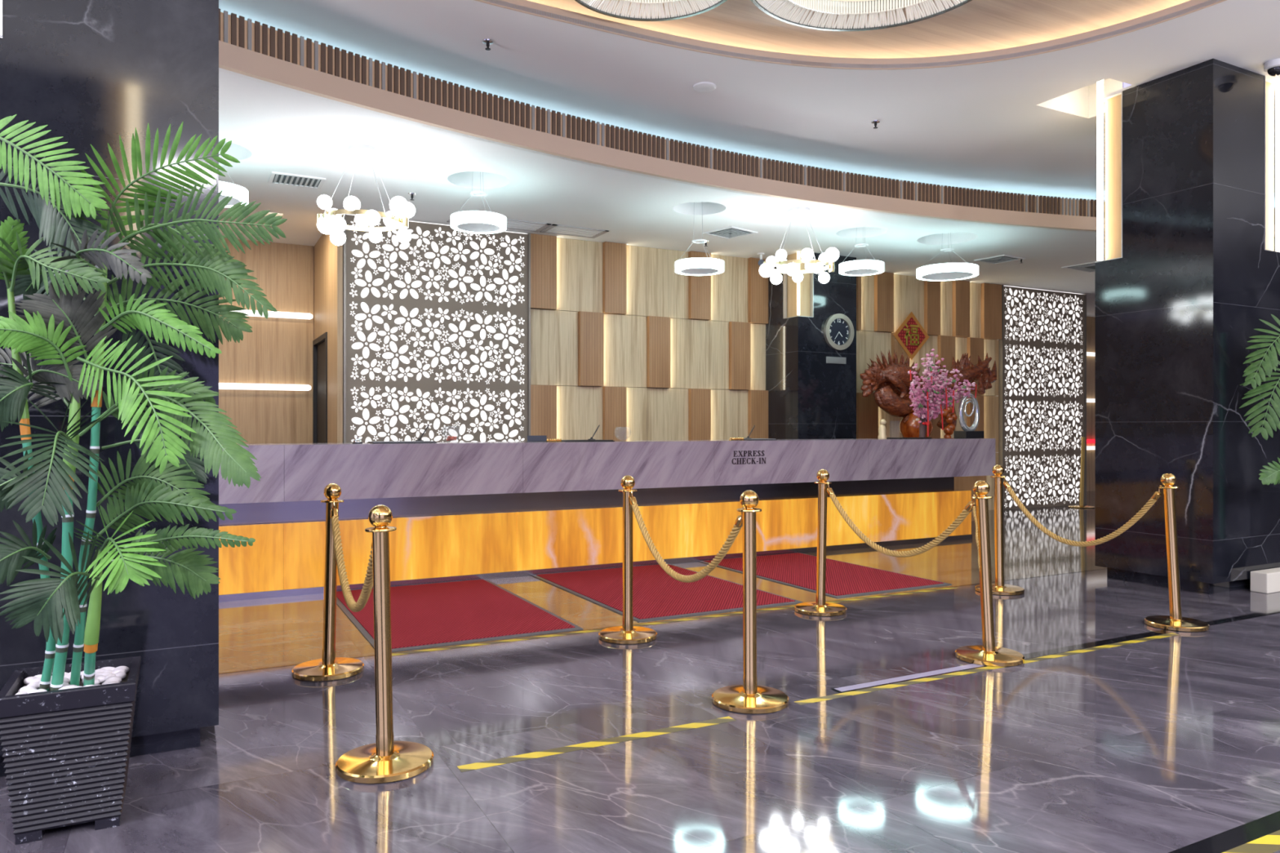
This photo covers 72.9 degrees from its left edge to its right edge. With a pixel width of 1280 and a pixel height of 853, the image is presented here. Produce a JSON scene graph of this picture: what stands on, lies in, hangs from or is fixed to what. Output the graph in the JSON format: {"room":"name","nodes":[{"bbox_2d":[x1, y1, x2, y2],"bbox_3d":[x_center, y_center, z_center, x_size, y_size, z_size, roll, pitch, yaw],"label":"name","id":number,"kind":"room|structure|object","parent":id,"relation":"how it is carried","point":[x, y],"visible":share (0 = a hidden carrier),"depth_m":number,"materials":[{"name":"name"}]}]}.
{"room":"hotel lobby","nodes":[
{"label":"hotel lobby","id":0,"kind":"room"},
{"bbox_2d":[218,238,313,444],"bbox_3d":[-5.999,-0.470,9.503,4.555,3.500,0.100,0,0,-28],"label":"wall","id":1,"kind":"structure","parent":0,"point":[277,350],"depth_m":10.31,"materials":[{"name":"brown wood"}]},
{"bbox_2d":[218,382,311,391],"bbox_3d":[-5.525,-0.470,9.637,3.520,0.076,0.076,0,0,-28],"label":"tube","id":2,"kind":"object","parent":1,"relation":"attached to","point":[221,385],"visible":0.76,"depth_m":10.18,"materials":[{"name":"white"}]},
{"bbox_2d":[233,309,312,319],"bbox_3d":[-5.516,-1.330,9.642,3.540,0.076,0.076,0,0,-28],"label":"tube","id":3,"kind":"object","parent":1,"relation":"attached to","point":[271,313],"visible":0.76,"depth_m":10.28,"materials":[{"name":"white"}]},
{"bbox_2d":[313,214,342,443],"bbox_3d":[-3.524,-0.470,9.751,0.053,3.500,1.950,0,0,-28],"label":"wall","id":4,"kind":"structure","parent":0,"point":[327,256],"depth_m":9.22,"materials":[{"name":"brown wood"}]},
{"bbox_2d":[312,332,327,443],"bbox_3d":[-3.670,0.120,10.022,0.075,2.320,1.125,0,0,-28],"label":"door","id":5,"kind":"structure","parent":4,"relation":"in","point":[320,344],"depth_m":10.19,"materials":[{"name":"black"}]},
{"bbox_2d":[0,490,1279,852],"bbox_3d":[4.259,1.330,5.888,25.000,0.100,18.500,0,0,-28],"label":"floor","id":6,"kind":"structure","parent":0,"point":[1167,744],"depth_m":3.59,"materials":[{"name":"stone"}]},
{"bbox_2d":[0,656,141,844],"bbox_3d":[-1.853,1.048,2.839,0.369,0.465,0.369,0,0,-28],"label":"square planter","id":7,"kind":"object","parent":6,"relation":"on","point":[66,754],"visible":0.99,"depth_m":2.70,"materials":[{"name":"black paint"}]},
{"bbox_2d":[17,685,36,692],"bbox_3d":[-1.959,0.844,2.773,0.046,0.027,0.054,0,0,17],"label":"pebble","id":8,"kind":"object","parent":7,"relation":"on","point":[26,688],"visible":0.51,"depth_m":2.76,"materials":[{"name":"grey"}]},
{"bbox_2d":[23,676,38,684],"bbox_3d":[-2.016,0.844,2.876,0.047,0.028,0.044,0,0,-7],"label":"pebble","id":9,"kind":"object","parent":7,"relation":"on","point":[28,680],"visible":0.59,"depth_m":2.86,"materials":[{"name":"grey"}]},
{"bbox_2d":[26,681,39,689],"bbox_3d":[-1.969,0.844,2.817,0.035,0.027,0.053,0,0,6],"label":"pebble","id":10,"kind":"object","parent":7,"relation":"on","point":[36,684],"visible":0.5,"depth_m":2.81,"materials":[{"name":"grey"}]},
{"bbox_2d":[58,684,77,689],"bbox_3d":[-1.836,0.844,2.781,0.058,0.028,0.048,0,0,-22],"label":"pebble","id":11,"kind":"object","parent":7,"relation":"on","point":[68,686],"visible":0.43,"depth_m":2.77,"materials":[{"name":"grey"}]},
{"bbox_2d":[94,675,106,684],"bbox_3d":[-1.803,0.844,2.897,0.045,0.027,0.040,0,0,45],"label":"pebble","id":12,"kind":"object","parent":7,"relation":"on","point":[101,677],"visible":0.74,"depth_m":2.89,"materials":[{"name":"grey"}]},
{"bbox_2d":[101,678,119,684],"bbox_3d":[-1.737,0.844,2.845,0.050,0.028,0.050,0,0,-22],"label":"pebble","id":13,"kind":"object","parent":7,"relation":"on","point":[117,681],"visible":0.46,"depth_m":2.84,"materials":[{"name":"grey"}]},
{"bbox_2d":[105,675,121,682],"bbox_3d":[-1.750,0.844,2.882,0.049,0.028,0.050,0,0,30],"label":"pebble","id":14,"kind":"object","parent":7,"relation":"on","point":[112,677],"visible":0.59,"depth_m":2.88,"materials":[{"name":"grey"}]},
{"bbox_2d":[111,668,126,674],"bbox_3d":[-1.789,0.844,2.976,0.047,0.027,0.044,-1,0,-2],"label":"pebble","id":15,"kind":"object","parent":7,"relation":"on","point":[117,670],"visible":0.49,"depth_m":2.97,"materials":[{"name":"grey"}]},
{"bbox_2d":[115,671,126,679],"bbox_3d":[-1.760,0.844,2.934,0.038,0.027,0.038,0,0,-34],"label":"pebble","id":16,"kind":"object","parent":7,"relation":"on","point":[122,675],"visible":0.62,"depth_m":2.93,"materials":[{"name":"grey"}]},
{"bbox_2d":[114,666,129,672],"bbox_3d":[-1.797,0.844,3.006,0.047,0.028,0.051,0,0,13],"label":"pebble","id":17,"kind":"object","parent":7,"relation":"on","point":[126,668],"visible":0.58,"depth_m":3.00,"materials":[{"name":"grey"}]},
{"bbox_2d":[0,114,287,691],"bbox_3d":[-1.613,-0.052,2.744,1.048,1.840,0.663,0,0,-12],"label":"palm","id":18,"kind":"object","parent":7,"relation":"on","point":[60,610],"visible":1,"depth_m":2.68,"materials":[{"name":"green"}]},
{"bbox_2d":[0,0,218,777],"bbox_3d":[-2.340,-0.750,3.638,1.004,4.060,0.964,0,0,-28],"label":"pillar","id":19,"kind":"structure","parent":6,"relation":"on","point":[93,72],"depth_m":3.29,"materials":[{"name":"black stone"}]},
{"bbox_2d":[291,483,364,681],"bbox_3d":[-1.628,0.787,4.529,0.356,0.985,0.356,0,0,-28],"label":"stanchion","id":20,"kind":"object","parent":6,"relation":"on","point":[330,667],"visible":1,"depth_m":4.50,"materials":[{"name":"gold metal"}]},
{"bbox_2d":[329,500,373,612],"bbox_3d":[-1.293,0.601,3.904,0.040,0.446,1.310,0,0,-27],"label":"rope","id":21,"kind":"object","parent":20,"relation":"attached to","point":[354,606],"visible":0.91,"depth_m":4.07,"materials":[{"name":"gold metal"}]},
{"bbox_2d":[335,504,433,783],"bbox_3d":[-0.963,0.787,3.279,0.356,0.985,0.356,0,0,-28],"label":"stanchion","id":22,"kind":"object","parent":6,"relation":"on","point":[386,760],"visible":1,"depth_m":3.25,"materials":[{"name":"gold metal"}]},
{"bbox_2d":[342,213,530,443],"bbox_3d":[-2.152,-0.454,9.378,2.024,3.468,0.080,0,0,-28],"label":"screen","id":23,"kind":"object","parent":6,"relation":"on","point":[437,323],"visible":0.66,"depth_m":9.34,"materials":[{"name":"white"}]},
{"bbox_2d":[336,578,582,652],"bbox_3d":[-1.381,1.274,6.075,1.259,0.010,2.010,0,0,-28],"label":"door mat","id":24,"kind":"object","parent":6,"relation":"on","point":[426,615],"visible":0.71,"depth_m":5.79,"materials":[{"name":"red carpet"}]},
{"bbox_2d":[457,716,736,772],"bbox_3d":[-0.135,1.279,3.522,1.220,0.001,0.060,0,0,-28],"label":"tape","id":25,"kind":"object","parent":6,"relation":"on","point":[480,765],"visible":1,"depth_m":3.49,"materials":[{"name":"plastic"}]},
{"bbox_2d":[218,438,995,602],"bbox_3d":[-0.418,0.707,7.849,9.720,1.147,0.615,0,0,-28],"label":"reception desk","id":26,"kind":"object","parent":6,"relation":"on","point":[461,511],"visible":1,"depth_m":7.51,"materials":[{"name":"purple stone"}]},
{"bbox_2d":[352,436,362,443],"bbox_3d":[-2.255,0.106,6.922,0.080,0.054,0.080,0,0,-28],"label":"bell","id":27,"kind":"object","parent":26,"relation":"on","point":[357,440],"visible":0.98,"depth_m":6.90,"materials":[{"name":"silver metal"}]},
{"bbox_2d":[366,440,436,443],"bbox_3d":[-1.952,0.126,7.103,0.510,0.014,0.260,0,0,-28],"label":"pad","id":28,"kind":"object","parent":26,"relation":"on","point":[391,442],"visible":1,"depth_m":7.02,"materials":[{"name":"black plastic"}]},
{"bbox_2d":[527,435,546,441],"bbox_3d":[-0.921,0.105,7.753,0.180,0.055,0.060,0,0,-28],"label":"card stand","id":29,"kind":"object","parent":26,"relation":"on","point":[530,438],"visible":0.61,"depth_m":7.75,"materials":[{"name":"grey"}]},
{"bbox_2d":[561,440,614,441],"bbox_3d":[-0.502,0.126,7.859,0.480,0.014,0.260,0,0,-28],"label":"pad","id":30,"kind":"object","parent":26,"relation":"on","point":[562,440],"visible":0.82,"depth_m":7.74,"materials":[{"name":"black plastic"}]},
{"bbox_2d":[238,438,969,444],"bbox_3d":[-0.425,0.342,7.862,9.720,0.417,0.585,0,0,-28],"label":"countertop","id":31,"kind":"structure","parent":26,"relation":"on","point":[856,438],"depth_m":7.59,"materials":[{"name":"purple stone"}]},
{"bbox_2d":[728,437,745,440],"bbox_3d":[0.955,0.119,8.552,0.166,0.028,0.040,0,0,-28],"label":"ornament","id":32,"kind":"object","parent":26,"relation":"on","point":[731,438],"visible":1,"depth_m":8.54,"materials":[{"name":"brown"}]},
{"bbox_2d":[743,438,777,439],"bbox_3d":[1.164,0.126,8.729,0.340,0.014,0.260,0,0,-28],"label":"pad","id":33,"kind":"object","parent":26,"relation":"on","point":[744,438],"visible":0.71,"depth_m":8.65,"materials":[{"name":"black plastic"}]},
{"bbox_2d":[877,419,886,439],"bbox_3d":[2.678,0.025,9.575,0.103,0.217,0.094,0,0,-28],"label":"figurine","id":34,"kind":"object","parent":26,"relation":"on","point":[882,430],"visible":1,"depth_m":9.54,"materials":[{"name":"beige wood"}]},
{"bbox_2d":[886,437,931,439],"bbox_3d":[2.982,0.127,9.677,0.480,0.012,0.260,0,0,-28],"label":"pad","id":35,"kind":"object","parent":26,"relation":"on","point":[886,437],"visible":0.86,"depth_m":9.55,"materials":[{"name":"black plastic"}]},
{"bbox_2d":[859,349,996,438],"bbox_3d":[4.057,-0.383,11.899,2.648,1.369,0.595,0,0,-28],"label":"carving","id":36,"kind":"object","parent":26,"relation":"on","point":[891,382],"visible":0.73,"depth_m":11.51,"materials":[{"name":"orange wood"}]},
{"bbox_2d":[907,348,976,437],"bbox_3d":[3.416,-0.384,10.004,1.139,1.039,0.488,0,0,-32],"label":"bouquet","id":37,"kind":"object","parent":26,"relation":"on","point":[928,401],"visible":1,"depth_m":9.88,"materials":[{"name":"pink plant"}]},
{"bbox_2d":[954,393,984,438],"bbox_3d":[3.842,-0.131,10.126,0.321,0.527,0.180,0,0,-28],"label":"sculpture","id":38,"kind":"object","parent":26,"relation":"on","point":[968,432],"visible":0.99,"depth_m":10.08,"materials":[{"name":"silver metal"}]},
{"bbox_3d":[-1.588,0.061,7.293,0.170,0.134,0.170,0,0,-28],"label":"glass bowl","id":39,"kind":"object","parent":26,"relation":"on","visible":0},
{"bbox_2d":[446,435,457,440],"bbox_3d":[-1.583,0.097,7.288,0.084,0.042,0.073,0,0,-28],"label":"candies","id":40,"kind":"object","parent":39,"relation":"in","point":[450,438],"visible":1,"depth_m":7.27,"materials":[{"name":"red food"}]},
{"bbox_2d":[598,475,657,644],"bbox_3d":[-0.074,0.787,5.272,0.356,0.986,0.356,0,0,-28],"label":"stanchion","id":41,"kind":"object","parent":6,"relation":"on","point":[627,633],"visible":0.99,"depth_m":5.24,"materials":[{"name":"gold metal"}]},
{"bbox_2d":[218,568,1106,674],"bbox_3d":[3.452,1.279,7.435,25.000,0.001,0.020,0,0,-28],"label":"trim","id":42,"kind":"structure","parent":6,"relation":"on","point":[1103,568],"depth_m":5.52,"materials":[{"name":"black"}]},
{"bbox_2d":[531,564,803,622],"bbox_3d":[0.130,1.274,6.875,1.350,0.010,1.990,0,0,-28],"label":"door mat","id":43,"kind":"object","parent":6,"relation":"on","point":[656,595],"visible":0.93,"depth_m":6.65,"materials":[{"name":"red carpet"}]},
{"bbox_2d":[391,586,957,656],"bbox_3d":[0.525,1.279,5.868,4.480,0.001,0.050,0,0,-28],"label":"tape","id":44,"kind":"object","parent":6,"relation":"on","point":[949,588],"visible":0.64,"depth_m":5.60,"materials":[{"name":"plastic"}]},
{"bbox_2d":[711,489,788,714],"bbox_3d":[0.512,0.787,4.034,0.356,0.986,0.356,0,0,-28],"label":"stanchion","id":45,"kind":"object","parent":6,"relation":"on","point":[751,698],"visible":1,"depth_m":4.00,"materials":[{"name":"gold metal"}]},
{"bbox_2d":[629,489,743,582],"bbox_3d":[0.217,0.604,4.653,0.040,0.451,1.280,0,0,-25],"label":"rope","id":46,"kind":"object","parent":45,"relation":"attached to","point":[738,525],"visible":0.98,"depth_m":4.58,"materials":[{"name":"gold metal"}]},
{"bbox_2d":[765,251,856,439],"bbox_3d":[2.161,-0.455,11.418,0.944,3.470,0.954,0,0,-28],"label":"pillar","id":47,"kind":"structure","parent":6,"relation":"on","point":[810,397],"depth_m":11.01,"materials":[{"name":"black stone"}]},
{"bbox_2d":[826,356,846,364],"bbox_3d":[2.500,-0.848,11.053,0.320,0.085,0.014,0,0,-28],"label":"name plate","id":48,"kind":"object","parent":47,"relation":"attached to","point":[837,360],"visible":1,"depth_m":11.05,"materials":[{"name":"grey metal"}]},
{"bbox_2d":[823,313,853,350],"bbox_3d":[2.536,-1.210,11.055,0.464,0.464,0.045,0,0,-28],"label":"wall clock","id":49,"kind":"object","parent":47,"relation":"attached to","point":[838,329],"visible":1,"depth_m":11.05,"materials":[{"name":"beige"}]},
{"bbox_2d":[794,469,846,616],"bbox_3d":[1.254,0.787,6.022,0.356,0.985,0.356,0,0,-28],"label":"stanchion","id":50,"kind":"object","parent":6,"relation":"on","point":[820,607],"visible":1,"depth_m":5.99,"materials":[{"name":"gold metal"}]},
{"bbox_2d":[826,481,975,557],"bbox_3d":[1.579,0.594,5.407,0.040,0.430,1.289,0,0,-27],"label":"rope","id":51,"kind":"object","parent":50,"relation":"attached to","point":[967,509],"visible":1,"depth_m":5.32,"materials":[{"name":"gold metal"}]},
{"bbox_2d":[698,552,951,598],"bbox_3d":[1.543,1.274,7.624,1.190,0.010,1.970,0,0,-28],"label":"door mat","id":52,"kind":"object","parent":6,"relation":"on","point":[797,570],"visible":0.93,"depth_m":7.38,"materials":[{"name":"red carpet"}]},
{"bbox_2d":[954,475,986,520],"bbox_3d":[3.690,0.770,11.812,1.970,1.020,0.830,0,0,-28],"label":"base cabinet","id":53,"kind":"object","parent":6,"relation":"on","point":[966,483],"visible":0.07,"depth_m":11.74,"materials":[{"name":"brown wood"}]},
{"bbox_2d":[795,632,1180,705],"bbox_3d":[2.021,1.279,4.687,2.920,0.001,0.050,0,0,-28],"label":"tape","id":54,"kind":"object","parent":6,"relation":"on","point":[1077,651],"visible":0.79,"depth_m":4.50,"materials":[{"name":"plastic"}]},
{"bbox_2d":[955,480,1024,666],"bbox_3d":[1.931,0.788,4.792,0.356,0.984,0.356,0,0,-28],"label":"stanchion","id":55,"kind":"object","parent":6,"relation":"on","point":[987,654],"visible":1,"depth_m":4.76,"materials":[{"name":"gold metal"}]},
{"bbox_2d":[972,506,980,569],"bbox_3d":[1.867,0.645,4.792,0.060,0.416,0.020,0,0,-3],"label":"cord","id":56,"kind":"object","parent":55,"relation":"hanging from","point":[974,507],"visible":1,"depth_m":4.79,"materials":[{"name":"gold metal"}]},
{"bbox_2d":[975,464,1024,595],"bbox_3d":[2.799,0.787,6.748,0.356,0.985,0.356,0,0,-28],"label":"stanchion","id":57,"kind":"object","parent":6,"relation":"on","point":[998,588],"visible":0.95,"depth_m":6.72,"materials":[{"name":"gold metal"}]},
{"bbox_2d":[998,284,1086,509],"bbox_3d":[6.461,-0.454,13.872,1.994,3.468,0.080,0,0,-28],"label":"screen","id":58,"kind":"object","parent":6,"relation":"on","point":[1042,344],"visible":0.98,"depth_m":13.83,"materials":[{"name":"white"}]},
{"bbox_2d":[831,608,1279,693],"bbox_3d":[8.134,1.279,7.952,16.220,0.001,0.075,0,0,-28],"label":"trim","id":59,"kind":"structure","parent":6,"relation":"on","point":[1047,652],"depth_m":5.13,"materials":[{"name":"black"}]},
{"bbox_2d":[834,663,985,691],"bbox_3d":[1.515,1.279,4.501,1.250,0.001,0.056,0,0,-28],"label":"trim","id":60,"kind":"structure","parent":59,"relation":"on","point":[972,665],"depth_m":4.42,"materials":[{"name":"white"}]},
{"bbox_2d":[1067,436,1094,508],"bbox_3d":[7.017,0.720,13.790,0.390,1.120,0.390,0,0,-28],"label":"sign pole","id":61,"kind":"object","parent":6,"relation":"on","point":[1081,505],"visible":0.97,"depth_m":13.79,"materials":[{"name":"gold metal"}]},
{"bbox_2d":[1144,472,1209,631],"bbox_3d":[3.449,0.788,5.577,0.356,0.984,0.356,0,0,-28],"label":"stanchion","id":62,"kind":"object","parent":6,"relation":"on","point":[1175,621],"visible":1,"depth_m":5.55,"materials":[{"name":"gold metal"}]},
{"bbox_2d":[1003,475,1161,546],"bbox_3d":[3.095,0.614,6.163,0.042,0.470,1.234,0,0,-28],"label":"rope","id":63,"kind":"object","parent":62,"relation":"attached to","point":[1157,495],"visible":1,"depth_m":6.08,"materials":[{"name":"gold metal"}]},
{"bbox_2d":[1094,58,1279,594],"bbox_3d":[4.545,-0.860,7.199,1.008,4.280,0.968,0,0,-28],"label":"pillar","id":64,"kind":"structure","parent":6,"relation":"on","point":[1188,273],"depth_m":6.82,"materials":[{"name":"black stone"}]},
{"bbox_2d":[1168,810,1279,852],"bbox_3d":[8.686,1.279,6.266,16.800,0.001,0.075,0,0,-28],"label":"trim","id":65,"kind":"structure","parent":6,"relation":"on","point":[1236,837],"depth_m":2.70,"materials":[{"name":"black"}]},
{"bbox_2d":[1222,830,1279,852],"bbox_3d":[3.268,1.279,3.357,4.100,0.001,0.070,0,0,-28],"label":"tape","id":66,"kind":"object","parent":6,"relation":"on","point":[1269,843],"visible":1,"depth_m":2.65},
{"bbox_2d":[1239,314,1279,484],"bbox_3d":[5.083,0.189,6.499,1.425,2.182,0.398,0,0,-9],"label":"palm","id":67,"kind":"object","parent":6,"relation":"on","point":[1269,475],"visible":1,"depth_m":6.34,"materials":[{"name":"green plant"}]},
{"bbox_2d":[1250,567,1279,593],"bbox_3d":[5.295,1.202,6.969,1.165,0.155,0.122,0,0,-28],"label":"plinth block","id":68,"kind":"object","parent":6,"relation":"on","point":[1267,580],"visible":1,"depth_m":6.70,"materials":[{"name":"beige paint"}]},
{"bbox_2d":[218,0,1279,208],"bbox_3d":[5.328,-2.935,3.840,25.000,0.310,13.880,0,0,-28],"label":"ceiling","id":69,"kind":"structure","parent":0,"point":[988,126],"depth_m":7.01,"materials":[{"name":"white paint"}]},
{"bbox_2d":[482,39,493,50],"bbox_3d":[-1.096,-2.751,6.252,0.080,0.058,0.080,0,0,-28],"label":"sprinkler","id":70,"kind":"object","parent":69,"relation":"attached to","point":[488,42],"visible":1,"depth_m":6.24,"materials":[{"name":"silver metal"}]},
{"bbox_2d":[693,81,715,92],"bbox_3d":[0.528,-2.771,7.080,0.190,0.018,0.190,0,0,-28],"label":"ceiling speaker","id":71,"kind":"object","parent":69,"relation":"attached to","point":[703,86],"visible":1,"depth_m":7.05,"materials":[{"name":"white plastic"}]},
{"bbox_2d":[475,0,1226,69],"bbox_3d":[1.490,-2.814,3.823,6.340,0.081,6.120,0,0,-28],"label":"trim","id":72,"kind":"structure","parent":69,"relation":"attached to","point":[539,6],"depth_m":6.37,"materials":[{"name":"beige paint"}]},
{"bbox_2d":[871,120,879,128],"bbox_3d":[2.145,-2.751,7.897,0.080,0.058,0.080,0,0,-28],"label":"sprinkler","id":73,"kind":"object","parent":69,"relation":"attached to","point":[874,122],"visible":1,"depth_m":7.89,"materials":[{"name":"silver metal"}]},
{"bbox_2d":[1263,58,1279,76],"bbox_3d":[4.851,-2.732,6.614,0.150,0.110,0.150,0,0,-28],"label":"security camera","id":74,"kind":"object","parent":69,"relation":"attached to","point":[1272,67],"visible":1,"depth_m":6.58,"materials":[{"name":"white plastic"}]},
{"bbox_2d":[218,67,1279,316],"bbox_3d":[2.868,-2.270,10.068,19.600,0.160,7.401,0,0,-28],"label":"ceiling","id":75,"kind":"structure","parent":0,"point":[290,131],"depth_m":8.39,"materials":[{"name":"white paint"}]},
{"bbox_2d":[218,155,248,207],"bbox_3d":[-3.364,-2.070,6.853,0.490,0.550,0.490,0,0,-28],"label":"lamp","id":76,"kind":"object","parent":75,"relation":"hanging from","point":[240,193],"visible":0.21,"depth_m":6.78,"materials":[{"name":"white"}]},
{"bbox_2d":[218,181,248,207],"bbox_3d":[-3.364,-1.840,6.853,0.490,0.090,0.490,0,0,-28],"label":"diffuser","id":77,"kind":"object","parent":76,"relation":"attached to","point":[240,193],"depth_m":6.78,"materials":[{"name":"white"}]},
{"bbox_2d":[268,171,325,189],"bbox_3d":[-3.045,-2.182,7.694,0.440,0.015,0.360,0,0,-28],"label":"ceiling vent","id":78,"kind":"object","parent":75,"relation":"in","point":[277,178],"visible":1,"depth_m":7.68,"materials":[{"name":"white metal"}]},
{"bbox_2d":[316,143,415,245],"bbox_3d":[-2.153,-1.831,6.827,0.770,0.719,0.740,0,0,0],"label":"chandelier","id":79,"kind":"object","parent":75,"relation":"hanging from","point":[331,222],"visible":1,"depth_m":6.72,"materials":[{"name":"white glass"}]},
{"bbox_2d":[450,171,506,233],"bbox_3d":[-1.433,-2.058,7.708,0.490,0.575,0.490,0,0,-28],"label":"lamp","id":80,"kind":"object","parent":75,"relation":"hanging from","point":[467,221],"visible":0.91,"depth_m":7.61,"materials":[{"name":"white"}]},
{"bbox_2d":[450,210,506,233],"bbox_3d":[-1.433,-1.815,7.708,0.490,0.090,0.490,0,0,-28],"label":"diffuser","id":81,"kind":"object","parent":80,"relation":"attached to","point":[467,221],"depth_m":7.57,"materials":[{"name":"white"}]},
{"bbox_2d":[447,218,551,231],"bbox_3d":[-1.507,-2.185,9.297,1.030,0.010,0.400,0,0,-28],"label":"ceiling vent","id":82,"kind":"object","parent":75,"relation":"in","point":[516,224],"visible":0.45,"depth_m":9.41,"materials":[{"name":"grey"}]},
{"bbox_2d":[539,224,608,238],"bbox_3d":[-0.736,-2.185,9.700,0.670,0.010,0.400,0,0,-28],"label":"ceiling vent","id":83,"kind":"object","parent":75,"relation":"in","point":[553,228],"visible":1,"depth_m":9.68,"materials":[{"name":"grey"}]},
{"bbox_2d":[675,201,724,275],"bbox_3d":[0.597,-1.952,8.702,0.494,0.785,0.494,0,0,-28],"label":"lamp","id":84,"kind":"object","parent":75,"relation":"hanging from","point":[689,266],"visible":0.91,"depth_m":8.58,"materials":[{"name":"white"}]},
{"bbox_2d":[675,257,724,275],"bbox_3d":[0.597,-1.605,8.702,0.494,0.090,0.494,0,0,-28],"label":"diffuser","id":85,"kind":"object","parent":84,"relation":"attached to","point":[689,266],"depth_m":8.55,"materials":[{"name":"white"}]},
{"bbox_2d":[702,226,758,239],"bbox_3d":[1.017,-2.182,9.768,0.440,0.016,0.440,0,0,-42],"label":"ceiling vent","id":86,"kind":"object","parent":75,"relation":"in","point":[731,232],"visible":0.99,"depth_m":9.75,"materials":[{"name":"white metal"}]},
{"bbox_2d":[218,8,1275,238],"bbox_3d":[2.309,-2.485,8.000,16.672,0.590,3.710,0,0,-25],"label":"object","id":87,"kind":"structure","parent":75,"relation":"attached to","point":[255,50],"depth_m":7.13,"materials":[{"name":"beige paint"}]},
{"bbox_2d":[757,253,764,266],"bbox_3d":[1.527,-2.099,10.934,0.091,0.181,0.204,0,0,9],"label":"security camera","id":88,"kind":"object","parent":75,"relation":"attached to","point":[761,260],"visible":0.9,"depth_m":10.85,"materials":[{"name":"white plastic"}]},
{"bbox_2d":[759,206,839,284],"bbox_3d":[1.574,-1.825,8.730,0.765,0.729,0.788,0,0,0],"label":"chandelier","id":89,"kind":"object","parent":75,"relation":"hanging from","point":[828,259],"visible":1,"depth_m":8.61,"materials":[{"name":"white glass"}]},
{"bbox_2d":[839,227,884,275],"bbox_3d":[2.497,-2.045,9.777,0.496,0.600,0.496,0,0,-28],"label":"lamp","id":90,"kind":"object","parent":75,"relation":"hanging from","point":[863,267],"visible":0.93,"depth_m":9.66,"materials":[{"name":"white"}]},
{"bbox_2d":[839,259,884,275],"bbox_3d":[2.497,-1.790,9.777,0.496,0.090,0.496,0,0,-28],"label":"diffuser","id":91,"kind":"object","parent":90,"relation":"attached to","point":[863,267],"depth_m":9.63,"materials":[{"name":"white"}]},
{"bbox_2d":[916,232,978,280],"bbox_3d":[3.575,-2.050,10.094,0.684,0.590,0.684,0,0,-28],"label":"lamp","id":92,"kind":"object","parent":75,"relation":"hanging from","point":[958,271],"visible":0.87,"depth_m":9.98,"materials":[{"name":"white"}]},
{"bbox_2d":[916,262,978,280],"bbox_3d":[3.575,-1.800,10.094,0.684,0.090,0.684,0,0,-28],"label":"diffuser","id":93,"kind":"object","parent":92,"relation":"attached to","point":[958,271],"depth_m":9.95,"materials":[{"name":"white"}]},
{"bbox_2d":[973,254,1024,264],"bbox_3d":[4.693,-2.182,11.326,0.440,0.016,0.440,0,0,-33],"label":"ceiling vent","id":94,"kind":"object","parent":75,"relation":"in","point":[1001,259],"visible":1,"depth_m":11.31,"materials":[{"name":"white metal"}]},
{"bbox_2d":[1061,260,1101,272],"bbox_3d":[6.260,-2.182,11.782,0.700,0.016,0.700,0,0,-33],"label":"ceiling vent","id":95,"kind":"object","parent":75,"relation":"in","point":[1086,267],"visible":0.41,"depth_m":11.88,"materials":[{"name":"white metal"}]},
{"bbox_2d":[530,233,1001,510],"bbox_3d":[2.118,-0.470,11.691,7.688,3.500,0.230,0,0,-28],"label":"wall","id":96,"kind":"structure","parent":0,"point":[633,347],"depth_m":10.80,"materials":[{"name":"brown wood"}]},
{"bbox_2d":[893,311,928,359],"bbox_3d":[3.913,-1.310,12.487,0.700,0.700,0.010,0,0,-28],"label":"paper","id":97,"kind":"object","parent":96,"relation":"attached to","point":[910,335],"visible":1,"depth_m":12.48,"materials":[{"name":"red paper"}]},
{"bbox_2d":[527,0,1189,58],"bbox_3d":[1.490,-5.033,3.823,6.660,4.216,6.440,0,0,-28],"label":"ceiling","id":98,"kind":"structure","parent":0,"point":[975,26],"depth_m":6.35,"materials":[{"name":"beige paint"}]},
{"bbox_2d":[574,0,727,21],"bbox_3d":[0.071,-2.852,5.380,1.140,0.139,1.140,0,0,-28],"label":"crystal chandelier","id":99,"kind":"object","parent":98,"relation":"hanging from","point":[655,7],"visible":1,"depth_m":5.83,"materials":[{"name":"grey metal"}]},
{"bbox_2d":[622,0,679,4],"bbox_3d":[0.071,-2.861,5.380,0.794,0.090,0.796,0,0,-28],"label":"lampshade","id":100,"kind":"object","parent":99,"relation":"hanging from","point":[643,2],"depth_m":5.76,"materials":[{"name":"white fabric"}]},
{"bbox_2d":[751,0,972,31],"bbox_3d":[1.444,-2.852,5.290,1.620,0.139,1.620,0,0,-28],"label":"crystal chandelier","id":101,"kind":"object","parent":98,"relation":"hanging from","point":[780,10],"visible":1,"depth_m":5.91,"materials":[{"name":"grey metal"}]},
{"bbox_2d":[833,0,871,1],"bbox_3d":[1.444,-2.899,5.290,1.220,0.010,1.220,0,0,-28],"label":"tray","id":102,"kind":"object","parent":101,"relation":"on","point":[833,0],"depth_m":5.89,"materials":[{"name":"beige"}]},
{"bbox_2d":[788,0,928,14],"bbox_3d":[1.444,-2.861,5.290,1.274,0.090,1.276,0,0,-28],"label":"lampshade","id":103,"kind":"object","parent":101,"relation":"hanging from","point":[830,6],"depth_m":5.89,"materials":[{"name":"white fabric"}]},
{"bbox_2d":[1086,316,1094,491],"bbox_3d":[9.093,-0.470,17.377,5.800,3.500,0.100,0,0,-28],"label":"wall","id":104,"kind":"structure","parent":0,"point":[1090,320],"depth_m":17.25,"materials":[{"name":"brown wood"}]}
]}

